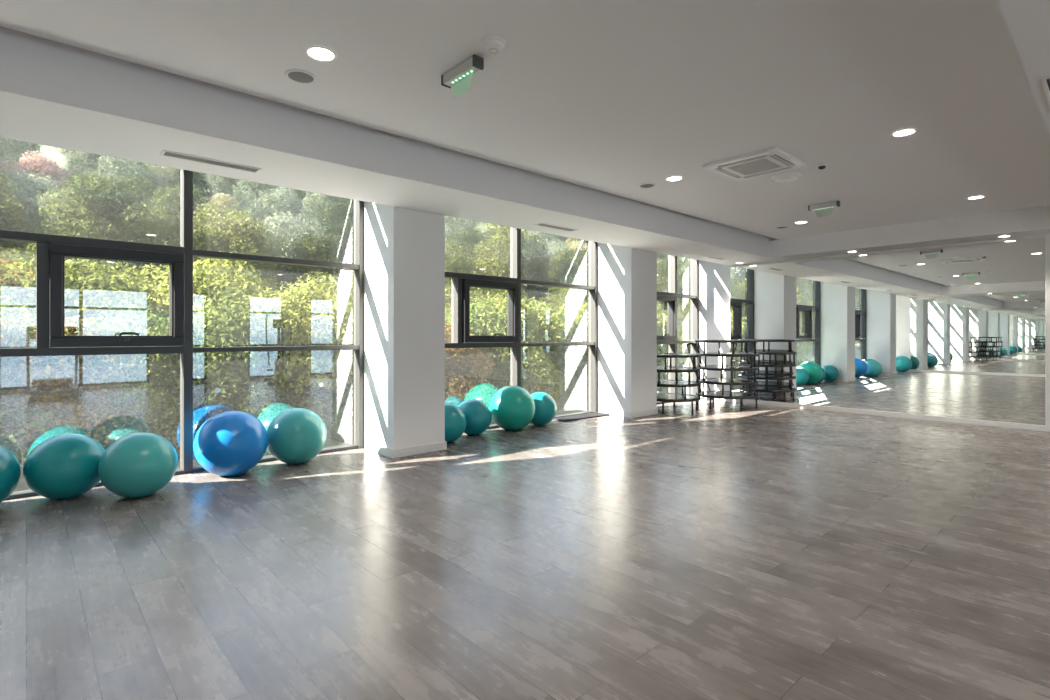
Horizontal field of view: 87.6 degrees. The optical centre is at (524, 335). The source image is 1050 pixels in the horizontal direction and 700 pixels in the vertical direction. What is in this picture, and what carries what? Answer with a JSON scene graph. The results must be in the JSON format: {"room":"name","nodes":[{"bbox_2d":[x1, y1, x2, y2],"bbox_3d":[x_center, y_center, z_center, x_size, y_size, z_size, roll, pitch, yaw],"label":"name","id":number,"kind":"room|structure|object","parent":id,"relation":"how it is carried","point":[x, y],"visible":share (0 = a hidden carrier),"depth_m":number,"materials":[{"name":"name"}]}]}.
{"room":"fitness studio","nodes":[
{"label":"fitness studio","id":0,"kind":"room"},
{"bbox_2d":[364,201,446,457],"bbox_3d":[-1.327,-0.400,5.843,0.627,3.200,0.813,0,0,-42],"label":"pillar","id":1,"kind":"structure","parent":0,"point":[404,249],"depth_m":5.57,"materials":[{"name":"white paint"}]},
{"bbox_2d":[0,399,1049,699],"bbox_3d":[2.150,1.300,2.498,12.697,0.200,10.400,0,0,-42],"label":"floor","id":2,"kind":"structure","parent":0,"point":[723,551],"depth_m":2.79,"materials":[{"name":"grey wood"}]},
{"bbox_2d":[0,446,20,502],"bbox_3d":[-3.751,0.964,3.712,0.489,0.472,0.490,0,0,-19],"label":"exercise ball","id":3,"kind":"object","parent":2,"relation":"on","point":[10,470],"visible":1,"depth_m":3.74,"materials":[{"name":"teal plastic"}]},
{"bbox_2d":[23,434,104,498],"bbox_3d":[-3.401,0.967,4.065,0.484,0.466,0.483,0,0,37],"label":"exercise ball","id":4,"kind":"object","parent":2,"relation":"on","point":[64,466],"visible":0.96,"depth_m":3.91,"materials":[{"name":"teal plastic"}]},
{"bbox_2d":[98,432,177,497],"bbox_3d":[-2.887,0.965,4.099,0.487,0.470,0.488,0,0,-17],"label":"exercise ball","id":5,"kind":"object","parent":2,"relation":"on","point":[135,465],"visible":1,"depth_m":3.94,"materials":[{"name":"teal plastic"}]},
{"bbox_2d":[0,169,363,499],"bbox_3d":[-2.915,-0.400,4.753,3.221,3.200,0.246,0,0,-42],"label":"window","id":6,"kind":"structure","parent":2,"relation":"on","point":[52,251],"depth_m":4.66,"materials":[{"name":"metal"}]},
{"bbox_2d":[193,411,267,475],"bbox_3d":[-2.532,0.927,4.727,0.567,0.546,0.566,0,0,-42],"label":"exercise ball","id":7,"kind":"object","parent":2,"relation":"on","point":[229,443],"visible":1,"depth_m":4.53,"materials":[{"name":"blue plastic"}]},
{"bbox_2d":[267,408,326,463],"bbox_3d":[-2.152,0.945,5.163,0.531,0.510,0.533,0,0,-42],"label":"exercise ball","id":8,"kind":"object","parent":2,"relation":"on","point":[296,435],"visible":0.96,"depth_m":4.98,"materials":[{"name":"teal plastic"}]},
{"bbox_2d":[445,403,465,442],"bbox_3d":[-0.886,0.984,6.172,0.447,0.431,0.447,0,0,25],"label":"exercise ball","id":9,"kind":"object","parent":2,"relation":"on","point":[455,419],"visible":0.48,"depth_m":6.02,"materials":[{"name":"teal plastic"}]},
{"bbox_2d":[458,399,491,434],"bbox_3d":[-0.624,0.985,6.620,0.445,0.429,0.445,0,0,23],"label":"exercise ball","id":10,"kind":"object","parent":2,"relation":"on","point":[478,415],"visible":0.84,"depth_m":6.46,"materials":[{"name":"teal plastic"}]},
{"bbox_2d":[490,386,534,430],"bbox_3d":[-0.159,0.920,6.955,0.580,0.559,0.580,0,0,-19],"label":"exercise ball","id":11,"kind":"object","parent":2,"relation":"on","point":[512,408],"visible":0.98,"depth_m":6.75,"materials":[{"name":"green plastic"}]},
{"bbox_2d":[445,227,596,428],"bbox_3d":[-0.092,-0.400,7.324,3.226,3.200,0.246,0,0,-42],"label":"window","id":12,"kind":"structure","parent":2,"relation":"on","point":[461,283],"depth_m":7.27,"materials":[{"name":"metal"}]},
{"bbox_2d":[530,392,556,424],"bbox_3d":[0.199,0.981,7.349,0.455,0.439,0.455,0,0,-11],"label":"exercise ball","id":13,"kind":"object","parent":2,"relation":"on","point":[545,405],"visible":0.61,"depth_m":7.18,"materials":[{"name":"teal plastic"}]},
{"bbox_2d":[553,412,609,421],"bbox_3d":[0.870,1.187,8.031,1.080,0.026,0.255,0,0,-41],"label":"floor mat","id":14,"kind":"object","parent":2,"relation":"on","point":[594,414],"visible":0.84,"depth_m":7.92,"materials":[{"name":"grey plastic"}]},
{"bbox_2d":[657,393,700,413],"bbox_3d":[2.311,1.087,8.793,0.990,0.226,0.990,0,0,25],"label":"trampoline","id":15,"kind":"object","parent":2,"relation":"on","point":[661,397],"visible":0.59,"depth_m":8.52,"materials":[{"name":"black metal"}]},
{"bbox_2d":[657,380,700,398],"bbox_3d":[2.316,0.863,8.801,0.990,0.226,0.990,0,0,44],"label":"trampoline","id":16,"kind":"object","parent":15,"relation":"on","point":[663,383],"visible":0.53,"depth_m":8.62,"materials":[{"name":"black plastic"}]},
{"bbox_2d":[657,366,700,383],"bbox_3d":[2.302,0.638,8.795,0.990,0.226,0.990,0,0,32],"label":"trampoline","id":17,"kind":"object","parent":16,"relation":"on","point":[673,369],"visible":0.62,"depth_m":8.47,"materials":[{"name":"black plastic"}]},
{"bbox_2d":[657,353,700,369],"bbox_3d":[2.303,0.413,8.801,0.990,0.226,0.990,0,0,19],"label":"trampoline","id":18,"kind":"object","parent":17,"relation":"on","point":[659,355],"visible":0.66,"depth_m":8.41,"materials":[{"name":"black plastic"}]},
{"bbox_2d":[696,391,758,410],"bbox_3d":[3.372,1.087,9.158,0.990,0.226,0.990,0,0,-8],"label":"trampoline","id":19,"kind":"object","parent":2,"relation":"on","point":[708,394],"visible":0.92,"depth_m":8.95,"materials":[{"name":"black metal"}]},
{"bbox_2d":[698,378,758,396],"bbox_3d":[3.373,0.863,9.157,0.990,0.226,0.990,0,0,12],"label":"trampoline","id":20,"kind":"object","parent":19,"relation":"on","point":[717,381],"visible":0.91,"depth_m":8.99,"materials":[{"name":"black metal"}]},
{"bbox_2d":[696,365,758,382],"bbox_3d":[3.368,0.638,9.153,0.990,0.226,0.990,0,0,10],"label":"trampoline","id":21,"kind":"object","parent":20,"relation":"on","point":[731,368],"visible":0.93,"depth_m":8.97,"materials":[{"name":"black metal"}]},
{"bbox_2d":[697,352,759,367],"bbox_3d":[3.385,0.413,9.155,0.990,0.226,0.990,0,0,29],"label":"trampoline","id":22,"kind":"object","parent":21,"relation":"on","point":[713,354],"visible":0.94,"depth_m":8.84,"materials":[{"name":"black metal"}]},
{"bbox_2d":[695,340,757,353],"bbox_3d":[3.361,0.189,9.157,0.990,0.226,0.990,0,0,6],"label":"trampoline","id":23,"kind":"object","parent":22,"relation":"on","point":[698,341],"visible":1,"depth_m":8.81,"materials":[{"name":"black metal"}]},
{"bbox_2d":[0,0,1049,239],"bbox_3d":[2.705,-1.590,1.888,12.297,0.120,8.350,0,0,-42],"label":"ceiling","id":24,"kind":"structure","parent":0,"point":[614,97],"depth_m":3.34,"materials":[{"name":"paint"}]},
{"bbox_2d":[285,69,316,83],"bbox_3d":[-1.322,-1.524,3.230,0.175,0.011,0.175,0,0,-42],"label":"ceiling speaker","id":25,"kind":"object","parent":24,"relation":"attached to","point":[295,75],"visible":1,"depth_m":3.21,"materials":[{"name":"white plastic"}]},
{"bbox_2d":[288,72,313,82],"bbox_3d":[-1.322,-1.522,3.230,0.139,0.009,0.139,0,0,-42],"label":"grille","id":26,"kind":"object","parent":25,"relation":"attached to","point":[298,77],"depth_m":3.22,"materials":[{"name":"grey metal"}]},
{"bbox_2d":[305,46,336,61],"bbox_3d":[-1.105,-1.524,2.967,0.164,0.009,0.164,0,0,-42],"label":"recessed light","id":27,"kind":"object","parent":24,"relation":"in","point":[318,53],"visible":1,"depth_m":2.96,"materials":[{"name":"white plastic"}]},
{"bbox_2d":[441,55,483,87],"bbox_3d":[-0.359,-1.452,3.111,0.068,0.155,0.325,0,0,-42],"label":"emergency light","id":28,"kind":"object","parent":24,"relation":"attached to","point":[475,63],"visible":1,"depth_m":3.08,"materials":[{"name":"grey plastic"}]},
{"bbox_2d":[482,35,504,53],"bbox_3d":[-0.164,-1.505,2.853,0.124,0.048,0.124,0,0,-42],"label":"smoke detector","id":29,"kind":"object","parent":24,"relation":"attached to","point":[492,44],"visible":1,"depth_m":2.82,"materials":[{"name":"white plastic"}]},
{"bbox_2d":[703,147,806,181],"bbox_3d":[2.052,-1.514,4.891,0.650,0.028,0.650,0,0,-42],"label":"air conditioner","id":30,"kind":"object","parent":24,"relation":"attached to","point":[774,160],"depth_m":4.84,"materials":[{"name":"white plastic"}]},
{"bbox_2d":[728,158,781,174],"bbox_3d":[2.052,-1.510,4.891,0.350,0.016,0.350,0,0,-42],"label":"ceiling vent","id":31,"kind":"object","parent":30,"relation":"in","point":[761,165],"depth_m":4.89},
{"bbox_2d":[771,172,801,182],"bbox_3d":[2.512,-1.506,5.262,0.264,0.045,0.264,0,0,-42],"label":"smoke detector","id":32,"kind":"object","parent":24,"relation":"attached to","point":[789,176],"visible":1,"depth_m":5.20,"materials":[{"name":"white plastic"}]},
{"bbox_2d":[808,201,839,210],"bbox_3d":[3.458,-1.452,6.332,0.068,0.155,0.325,0,0,-42],"label":"emergency light","id":33,"kind":"object","parent":24,"relation":"attached to","point":[833,203],"visible":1,"depth_m":6.31,"materials":[{"name":"grey plastic"}]},
{"bbox_2d":[891,128,916,136],"bbox_3d":[2.853,-1.524,4.120,0.164,0.009,0.164,0,0,-42],"label":"recessed light","id":34,"kind":"object","parent":24,"relation":"in","point":[909,131],"visible":1,"depth_m":4.11,"materials":[{"name":"white"}]},
{"bbox_2d":[769,205,1049,260],"bbox_3d":[7.011,-1.395,5.910,0.514,0.271,8.500,0,0,-42],"label":"ceiling beam","id":35,"kind":"structure","parent":24,"relation":"attached to","point":[1034,221],"depth_m":7.42,"materials":[{"name":"paint"}]},
{"bbox_2d":[998,0,1049,134],"bbox_3d":[2.427,-1.395,2.193,11.269,0.271,0.675,0,0,-42],"label":"ceiling beam","id":36,"kind":"structure","parent":24,"relation":"attached to","point":[1028,21],"depth_m":2.32,"materials":[{"name":"paint"}]},
{"bbox_2d":[1041,76,1049,104],"bbox_3d":[2.798,-1.254,2.838,0.620,0.007,0.132,0,0,-42],"label":"linear vent","id":37,"kind":"object","parent":36,"relation":"attached to","point":[1046,80],"visible":1,"depth_m":2.75,"materials":[{"name":"white plastic"}]},
{"bbox_2d":[597,242,657,417],"bbox_3d":[1.512,-0.400,8.428,0.664,3.200,0.813,0,0,-42],"label":"pillar","id":38,"kind":"structure","parent":0,"point":[626,277],"depth_m":8.14,"materials":[{"name":"white paint"}]},
{"bbox_2d":[698,260,729,401],"bbox_3d":[6.770,-0.400,6.705,0.200,3.200,10.400,0,0,-42],"label":"column","id":39,"kind":"structure","parent":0,"point":[713,278],"depth_m":10.14,"materials":[{"name":"white paint"}]},
{"bbox_2d":[657,255,697,403],"bbox_3d":[2.423,-0.400,9.614,2.312,3.200,0.246,0,0,-42],"label":"window","id":40,"kind":"structure","parent":39,"relation":"in","point":[670,297],"depth_m":9.89,"materials":[{"name":"metal"}]},
{"bbox_2d":[730,234,1049,431],"bbox_3d":[5.125,-0.029,8.347,0.022,2.458,4.203,0,0,-42],"label":"wall mirror","id":41,"kind":"object","parent":39,"relation":"attached to","point":[957,332],"visible":0.9,"depth_m":7.92,"materials":[{"name":"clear mirror"}]},
{"bbox_3d":[2.146,-2.125,2.502,12.697,0.250,10.410,0,0,-42],"label":"ceiling slab","id":42,"kind":"structure","parent":0,"visible":0},
{"bbox_2d":[0,26,781,265],"bbox_3d":[-0.517,-1.629,5.428,12.297,0.741,0.923,0,0,-42],"label":"ceiling beam","id":43,"kind":"structure","parent":42,"relation":"attached to","point":[53,93],"depth_m":3.98,"materials":[{"name":"paint"}]},
{"bbox_2d":[160,150,261,172],"bbox_3d":[-2.263,-1.254,3.971,0.630,0.007,0.132,0,0,-42],"label":"linear vent","id":44,"kind":"object","parent":43,"relation":"attached to","point":[166,153],"visible":1,"depth_m":3.95,"materials":[{"name":"white plastic"}]},
{"bbox_2d":[534,223,576,231],"bbox_3d":[0.365,-1.254,6.364,0.600,0.007,0.132,0,0,-42],"label":"linear vent","id":45,"kind":"object","parent":43,"relation":"attached to","point":[538,224],"visible":1,"depth_m":6.36,"materials":[{"name":"white plastic"}]},
{"label":"outside","id":46,"kind":"structure","parent":0,"visible":0},
{"bbox_2d":[0,143,690,491],"bbox_3d":[-6.395,-14.609,73.863,250.000,32.818,106.400,0,0,-42],"label":"hillside","id":47,"kind":"structure","parent":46,"point":[344,435],"depth_m":11.49,"materials":[{"name":"soil"}]},
{"bbox_2d":[0,204,14,258],"bbox_3d":[-20.573,-3.558,19.230,4.075,5.171,3.980,0,0,34],"label":"tree","id":48,"kind":"object","parent":47,"relation":"on","point":[1,208],"visible":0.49,"depth_m":20.13,"materials":[{"name":"green plant"}]},
{"bbox_2d":[0,171,29,253],"bbox_3d":[-24.555,-5.448,23.592,5.041,5.349,4.895,0,0,42],"label":"tree","id":49,"kind":"object","parent":47,"relation":"on","point":[4,190],"visible":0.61,"depth_m":24.41,"materials":[{"name":"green plant"}]},
{"bbox_2d":[0,137,39,174],"bbox_3d":[-38.849,-12.880,40.428,4.502,5.729,5.018,0,0,-30],"label":"tree","id":50,"kind":"object","parent":47,"relation":"on","point":[9,148],"visible":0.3,"depth_m":40.25,"materials":[{"name":"green plant"}]},
{"bbox_2d":[0,258,51,398],"bbox_3d":[-7.507,0.202,7.233,2.789,2.607,2.680,0,0,39],"label":"leafy shrub","id":51,"kind":"object","parent":47,"relation":"on","point":[3,261],"visible":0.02,"depth_m":7.45,"materials":[{"name":"green plant"}]},
{"bbox_2d":[0,168,65,249],"bbox_3d":[-25.738,-6.349,28.513,3.976,4.540,3.567,0,0,9],"label":"tree","id":52,"kind":"object","parent":47,"relation":"on","point":[26,192],"visible":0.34,"depth_m":27.98,"materials":[{"name":"green plant"}]},
{"bbox_2d":[0,247,70,306],"bbox_3d":[-10.505,-0.507,11.130,2.349,2.597,2.172,0,0,-22],"label":"leafy tree","id":53,"kind":"object","parent":47,"relation":"on","point":[2,251],"visible":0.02,"depth_m":11.03,"materials":[{"name":"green plant"}]},
{"bbox_2d":[0,150,73,207],"bbox_3d":[-31.509,-9.442,35.002,4.013,4.297,3.777,0,0,20],"label":"tree","id":54,"kind":"object","parent":47,"relation":"on","point":[50,168],"visible":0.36,"depth_m":34.45,"materials":[{"name":"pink plant"}]},
{"bbox_2d":[0,290,85,468],"bbox_3d":[-6.138,0.511,5.696,2.778,2.371,2.694,0,0,14],"label":"leafy shrub","id":55,"kind":"object","parent":47,"relation":"on","point":[5,417],"visible":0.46,"depth_m":5.80,"materials":[{"name":"green plant"}]},
{"bbox_2d":[0,234,118,326],"bbox_3d":[-8.317,-0.336,9.356,2.514,2.917,2.353,0,0,-32],"label":"leafy tree","id":56,"kind":"object","parent":47,"relation":"on","point":[33,256],"visible":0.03,"depth_m":9.03,"materials":[{"name":"green plant"}]},
{"bbox_2d":[17,187,122,250],"bbox_3d":[-19.980,-4.224,24.498,4.010,4.578,3.597,0,0,16],"label":"tree","id":57,"kind":"object","parent":47,"relation":"on","point":[46,193],"visible":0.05,"depth_m":23.50,"materials":[{"name":"green plant"}]},
{"bbox_2d":[0,310,147,467],"bbox_3d":[-5.651,0.664,6.412,2.079,1.943,1.998,0,0,-34],"label":"leafy shrub","id":58,"kind":"object","parent":47,"relation":"on","point":[21,368],"visible":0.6,"depth_m":6.16,"materials":[{"name":"green plant"}]},
{"bbox_2d":[0,255,158,416],"bbox_3d":[-6.691,0.127,7.854,2.857,2.752,2.760,0,0,33],"label":"leafy shrub","id":59,"kind":"object","parent":47,"relation":"on","point":[81,294],"visible":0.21,"depth_m":7.57,"materials":[{"name":"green plant"}]},
{"bbox_2d":[7,172,179,285],"bbox_3d":[-17.143,-3.951,22.527,5.329,5.728,5.566,0,0,-12],"label":"tree","id":60,"kind":"object","parent":47,"relation":"on","point":[110,203],"visible":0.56,"depth_m":21.95,"materials":[{"name":"green plant"}]},
{"bbox_2d":[63,150,125,187],"bbox_3d":[-34.218,-13.196,44.037,3.970,5.053,4.426,0,0,32],"label":"tree","id":61,"kind":"object","parent":47,"relation":"on","point":[84,156],"visible":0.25,"depth_m":43.09,"materials":[{"name":"green plant"}]},
{"bbox_2d":[1,301,238,447],"bbox_3d":[-5.274,0.558,7.383,2.717,2.043,2.381,0,0,-10],"label":"leafy shrub","id":62,"kind":"object","parent":47,"relation":"on","point":[145,326],"visible":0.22,"depth_m":6.79,"materials":[{"name":"green plant"}]},
{"bbox_2d":[90,155,170,219],"bbox_3d":[-27.131,-9.528,37.616,5.220,5.960,4.683,0,0,20],"label":"tree","id":63,"kind":"object","parent":47,"relation":"on","point":[143,171],"visible":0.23,"depth_m":36.92,"materials":[{"name":"green plant"}]},
{"bbox_2d":[104,176,168,243],"bbox_3d":[-23.713,-7.059,32.917,5.057,5.435,5.282,0,0,35],"label":"tree","id":64,"kind":"object","parent":47,"relation":"on","point":[145,188],"visible":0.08,"depth_m":32.98,"materials":[{"name":"green plant"}]},
{"bbox_2d":[146,164,178,192],"bbox_3d":[-31.594,-13.556,47.684,3.270,4.616,3.335,0,0,-3],"label":"tree","id":65,"kind":"object","parent":47,"relation":"on","point":[169,170],"visible":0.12,"depth_m":47.34,"materials":[{"name":"green plant"}]},
{"bbox_2d":[75,251,277,406],"bbox_3d":[-5.385,0.087,8.849,2.892,2.883,2.993,0,0,-14],"label":"leafy shrub","id":66,"kind":"object","parent":47,"relation":"on","point":[200,288],"visible":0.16,"depth_m":8.38,"materials":[{"name":"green plant"}]},
{"bbox_2d":[101,326,258,464],"bbox_3d":[-4.417,0.749,7.098,1.735,1.730,1.796,0,0,-37],"label":"leafy shrub","id":67,"kind":"object","parent":47,"relation":"on","point":[155,398],"visible":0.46,"depth_m":6.66,"materials":[{"name":"green plant"}]},
{"bbox_2d":[137,182,222,270],"bbox_3d":[-18.597,-5.422,29.433,4.894,5.261,5.112,0,0,-5],"label":"tree","id":68,"kind":"object","parent":47,"relation":"on","point":[171,197],"visible":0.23,"depth_m":28.56,"materials":[{"name":"green plant"}]},
{"bbox_2d":[161,169,217,230],"bbox_3d":[-24.789,-9.486,40.448,4.448,5.644,4.344,0,0,-1],"label":"tree","id":69,"kind":"object","parent":47,"relation":"on","point":[198,180],"visible":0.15,"depth_m":39.86,"materials":[{"name":"green plant"}]},
{"bbox_2d":[193,193,245,236],"bbox_3d":[-20.445,-7.111,36.145,3.407,4.715,3.340,0,0,6],"label":"tree","id":70,"kind":"object","parent":47,"relation":"on","point":[222,199],"visible":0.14,"depth_m":35.80,"materials":[{"name":"green plant"}]},
{"bbox_2d":[165,202,284,290],"bbox_3d":[-13.699,-3.502,25.436,4.787,5.079,4.648,0,0,-20],"label":"tree","id":71,"kind":"object","parent":47,"relation":"on","point":[238,238],"visible":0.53,"depth_m":24.66,"materials":[{"name":"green plant"}]},
{"bbox_2d":[204,174,257,209],"bbox_3d":[-27.547,-13.994,51.714,4.579,5.828,5.104,0,0,-24],"label":"tree","id":72,"kind":"object","parent":47,"relation":"on","point":[219,180],"visible":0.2,"depth_m":50.50,"materials":[{"name":"green plant"}]},
{"bbox_2d":[128,289,342,433],"bbox_3d":[-4.123,0.518,7.953,2.609,2.296,2.690,0,0,27],"label":"leafy shrub","id":73,"kind":"object","parent":47,"relation":"on","point":[236,330],"visible":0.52,"depth_m":7.26,"materials":[{"name":"green plant"}]},
{"bbox_2d":[232,277,282,310],"bbox_3d":[-5.573,-0.060,11.600,1.970,2.355,2.130,0,0,30],"label":"leafy tree","id":74,"kind":"object","parent":47,"relation":"on","point":[267,284],"visible":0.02,"depth_m":11.42,"materials":[{"name":"green plant"}]},
{"bbox_2d":[225,179,294,232],"bbox_3d":[-20.783,-9.963,42.645,5.358,6.118,4.807,0,0,-34],"label":"tree","id":75,"kind":"object","parent":47,"relation":"on","point":[252,192],"visible":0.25,"depth_m":41.50,"materials":[{"name":"green plant"}]},
{"bbox_2d":[243,187,311,256],"bbox_3d":[-17.519,-7.880,38.661,4.198,5.342,4.679,0,0,4],"label":"tree","id":76,"kind":"object","parent":47,"relation":"on","point":[277,203],"visible":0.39,"depth_m":38.19,"materials":[{"name":"green plant"}]},
{"bbox_2d":[251,211,325,289],"bbox_3d":[-13.586,-4.697,31.762,4.278,4.885,3.838,0,0,35],"label":"tree","id":77,"kind":"object","parent":47,"relation":"on","point":[287,233],"visible":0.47,"depth_m":31.02,"materials":[{"name":"green plant"}]},
{"bbox_2d":[232,272,353,426],"bbox_3d":[-3.411,0.333,8.805,2.629,2.621,2.721,0,0,37],"label":"leafy shrub","id":78,"kind":"object","parent":47,"relation":"on","point":[310,315],"visible":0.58,"depth_m":8.15,"materials":[{"name":"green plant"}]},
{"bbox_2d":[275,186,314,218],"bbox_3d":[-24.163,-14.091,55.064,5.425,5.832,5.667,0,0,35],"label":"tree","id":79,"kind":"object","parent":47,"relation":"on","point":[301,196],"visible":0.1,"depth_m":54.92,"materials":[{"name":"green plant"}]},
{"bbox_2d":[268,232,353,300],"bbox_3d":[-10.375,-2.636,27.072,4.513,4.851,4.714,0,0,-22],"label":"tree","id":80,"kind":"object","parent":47,"relation":"on","point":[319,251],"visible":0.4,"depth_m":26.36,"materials":[{"name":"green plant"}]},
{"bbox_2d":[300,192,350,234],"bbox_3d":[-16.357,-10.440,46.593,4.961,5.664,4.450,0,0,-41],"label":"tree","id":81,"kind":"object","parent":47,"relation":"on","point":[322,199],"visible":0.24,"depth_m":45.75,"materials":[{"name":"green plant"}]},
{"bbox_2d":[298,270,353,375],"bbox_3d":[-3.969,-0.055,11.578,2.101,2.604,2.244,0,0,-35],"label":"leafy tree","id":82,"kind":"object","parent":47,"relation":"on","point":[339,279],"visible":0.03,"depth_m":11.68,"materials":[{"name":"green plant"}]},
{"bbox_2d":[312,201,353,280],"bbox_3d":[-11.314,-5.391,34.367,4.824,6.121,4.711,0,0,-44],"label":"tree","id":83,"kind":"object","parent":47,"relation":"on","point":[341,224],"visible":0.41,"depth_m":33.61,"materials":[{"name":"green plant"}]},
{"bbox_2d":[303,313,466,412],"bbox_3d":[-2.521,0.510,9.469,3.036,2.284,2.662,0,0,31],"label":"leafy shrub","id":84,"kind":"object","parent":47,"relation":"on","point":[342,396],"visible":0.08,"depth_m":8.80,"materials":[{"name":"green plant"}]},
{"bbox_2d":[445,216,478,262],"bbox_3d":[-6.638,-8.613,49.130,5.285,6.035,4.742,0,0,23],"label":"tree","id":85,"kind":"object","parent":47,"relation":"on","point":[452,224],"visible":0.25,"depth_m":47.95,"materials":[{"name":"green plant"}]},
{"bbox_2d":[445,287,486,371],"bbox_3d":[-1.555,0.005,13.457,2.267,2.506,2.096,0,0,36],"label":"leafy tree","id":86,"kind":"object","parent":47,"relation":"on","point":[447,297],"visible":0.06,"depth_m":13.33,"materials":[{"name":"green plant"}]},
{"bbox_2d":[445,255,488,299],"bbox_3d":[-4.260,-2.714,33.731,4.527,4.658,4.334,0,0,-12],"label":"tree","id":87,"kind":"object","parent":47,"relation":"on","point":[467,268],"visible":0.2,"depth_m":33.43,"materials":[{"name":"green plant"}]},
{"bbox_2d":[445,227,489,284],"bbox_3d":[-4.588,-5.641,41.405,5.160,5.310,4.940,0,0,-2],"label":"tree","id":88,"kind":"object","parent":47,"relation":"on","point":[464,244],"visible":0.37,"depth_m":40.94,"materials":[{"name":"green plant"}]},
{"bbox_2d":[445,322,496,405],"bbox_3d":[-1.543,0.670,9.574,2.155,2.014,2.071,0,0,44],"label":"leafy shrub","id":89,"kind":"object","parent":47,"relation":"on","point":[452,355],"visible":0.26,"depth_m":9.22,"materials":[{"name":"green plant"}]},
{"bbox_2d":[445,296,550,406],"bbox_3d":[-0.818,0.449,10.542,2.779,2.446,2.866,0,0,15],"label":"leafy shrub","id":90,"kind":"object","parent":47,"relation":"on","point":[475,318],"visible":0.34,"depth_m":10.17,"materials":[{"name":"green plant"}]},
{"bbox_2d":[471,239,524,302],"bbox_3d":[-2.334,-3.793,36.993,4.707,5.143,4.848,0,0,43],"label":"tree","id":91,"kind":"object","parent":47,"relation":"on","point":[494,263],"visible":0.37,"depth_m":36.05,"materials":[{"name":"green plant"}]},
{"bbox_2d":[472,288,531,309],"bbox_3d":[-0.906,-0.216,15.290,2.251,2.797,2.185,0,0,30],"label":"leafy tree","id":92,"kind":"object","parent":47,"relation":"on","point":[494,290],"visible":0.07,"depth_m":15.06,"materials":[{"name":"green plant"}]},
{"bbox_2d":[480,223,528,274],"bbox_3d":[-1.719,-6.428,44.295,5.367,5.694,5.211,0,0,-19],"label":"tree","id":93,"kind":"object","parent":47,"relation":"on","point":[503,238],"visible":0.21,"depth_m":43.19,"materials":[{"name":"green plant"}]},
{"bbox_2d":[468,290,575,414],"bbox_3d":[-0.081,0.388,11.153,2.629,2.621,2.721,0,0,-44],"label":"leafy shrub","id":94,"kind":"object","parent":47,"relation":"on","point":[525,309],"visible":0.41,"depth_m":10.72,"materials":[{"name":"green plant"}]},
{"bbox_2d":[501,237,557,303],"bbox_3d":[-0.043,-4.354,39.694,4.284,5.435,4.183,0,0,-33],"label":"tree","id":95,"kind":"object","parent":47,"relation":"on","point":[530,256],"visible":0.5,"depth_m":39.08,"materials":[{"name":"green plant"}]},
{"bbox_2d":[494,296,588,400],"bbox_3d":[0.344,0.396,12.556,2.924,2.496,2.836,0,0,-23],"label":"leafy shrub","id":96,"kind":"object","parent":47,"relation":"on","point":[558,358],"visible":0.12,"depth_m":12.17,"materials":[{"name":"green plant"}]},
{"bbox_2d":[527,230,557,245],"bbox_3d":[1.699,-10.026,65.224,4.674,5.949,5.211,0,0,37],"label":"tree","id":97,"kind":"object","parent":47,"relation":"on","point":[538,234],"visible":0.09,"depth_m":64.22,"materials":[{"name":"green plant"}]},
{"bbox_2d":[529,239,568,290],"bbox_3d":[2.042,-5.983,47.494,3.775,4.804,4.208,0,0,-19],"label":"tree","id":98,"kind":"object","parent":47,"relation":"on","point":[552,250],"visible":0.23,"depth_m":46.66,"materials":[{"name":"green plant"}]},
{"bbox_2d":[537,287,588,366],"bbox_3d":[0.973,-0.115,15.688,2.426,2.814,2.270,0,0,-15],"label":"leafy tree","id":99,"kind":"object","parent":47,"relation":"on","point":[568,293],"visible":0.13,"depth_m":15.46,"materials":[{"name":"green plant"}]},
{"bbox_2d":[543,247,588,302],"bbox_3d":[3.615,-3.962,41.633,5.161,5.311,4.941,0,0,-7],"label":"tree","id":100,"kind":"object","parent":47,"relation":"on","point":[566,269],"visible":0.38,"depth_m":40.87,"materials":[{"name":"green plant"}]},
{"bbox_2d":[551,274,588,311],"bbox_3d":[1.624,-0.386,17.532,2.354,3.152,2.095,0,0,-34],"label":"leafy tree","id":101,"kind":"object","parent":47,"relation":"on","point":[578,281],"visible":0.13,"depth_m":17.26,"materials":[{"name":"green plant"}]},
{"bbox_2d":[539,298,657,397],"bbox_3d":[1.420,0.366,12.931,2.721,2.621,2.629,0,0,-39],"label":"leafy shrub","id":102,"kind":"object","parent":47,"relation":"on","point":[580,317],"visible":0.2,"depth_m":12.70,"materials":[{"name":"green plant"}]},
{"bbox_2d":[566,307,679,390],"bbox_3d":[2.415,0.348,13.933,2.978,2.621,3.070,0,0,-4],"label":"leafy shrub","id":103,"kind":"object","parent":47,"relation":"on","point":[661,362],"visible":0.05,"depth_m":13.90,"materials":[{"name":"green plant"}]},
{"bbox_2d":[657,260,690,309],"bbox_3d":[11.464,-3.759,46.511,5.416,5.573,5.185,0,0,30],"label":"tree","id":104,"kind":"object","parent":47,"relation":"on","point":[662,266],"visible":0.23,"depth_m":45.63,"materials":[{"name":"green plant"}]},
{"bbox_2d":[657,301,690,391],"bbox_3d":[3.194,0.270,14.912,2.857,2.752,2.760,0,0,-2],"label":"leafy shrub","id":105,"kind":"object","parent":47,"relation":"on","point":[660,327],"visible":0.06,"depth_m":14.22,"materials":[{"name":"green plant"}]},
{"bbox_2d":[663,298,690,358],"bbox_3d":[6.336,-0.128,20.682,2.204,2.821,2.271,0,0,34],"label":"leafy tree","id":106,"kind":"object","parent":47,"relation":"on","point":[684,310],"visible":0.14,"depth_m":20.33,"materials":[{"name":"green plant"}]},
{"bbox_2d":[677,271,690,306],"bbox_3d":[17.411,-4.962,61.069,4.615,4.960,4.820,0,0,2],"label":"tree","id":107,"kind":"object","parent":47,"relation":"on","point":[687,274],"visible":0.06,"depth_m":60.14,"materials":[{"name":"green plant"}]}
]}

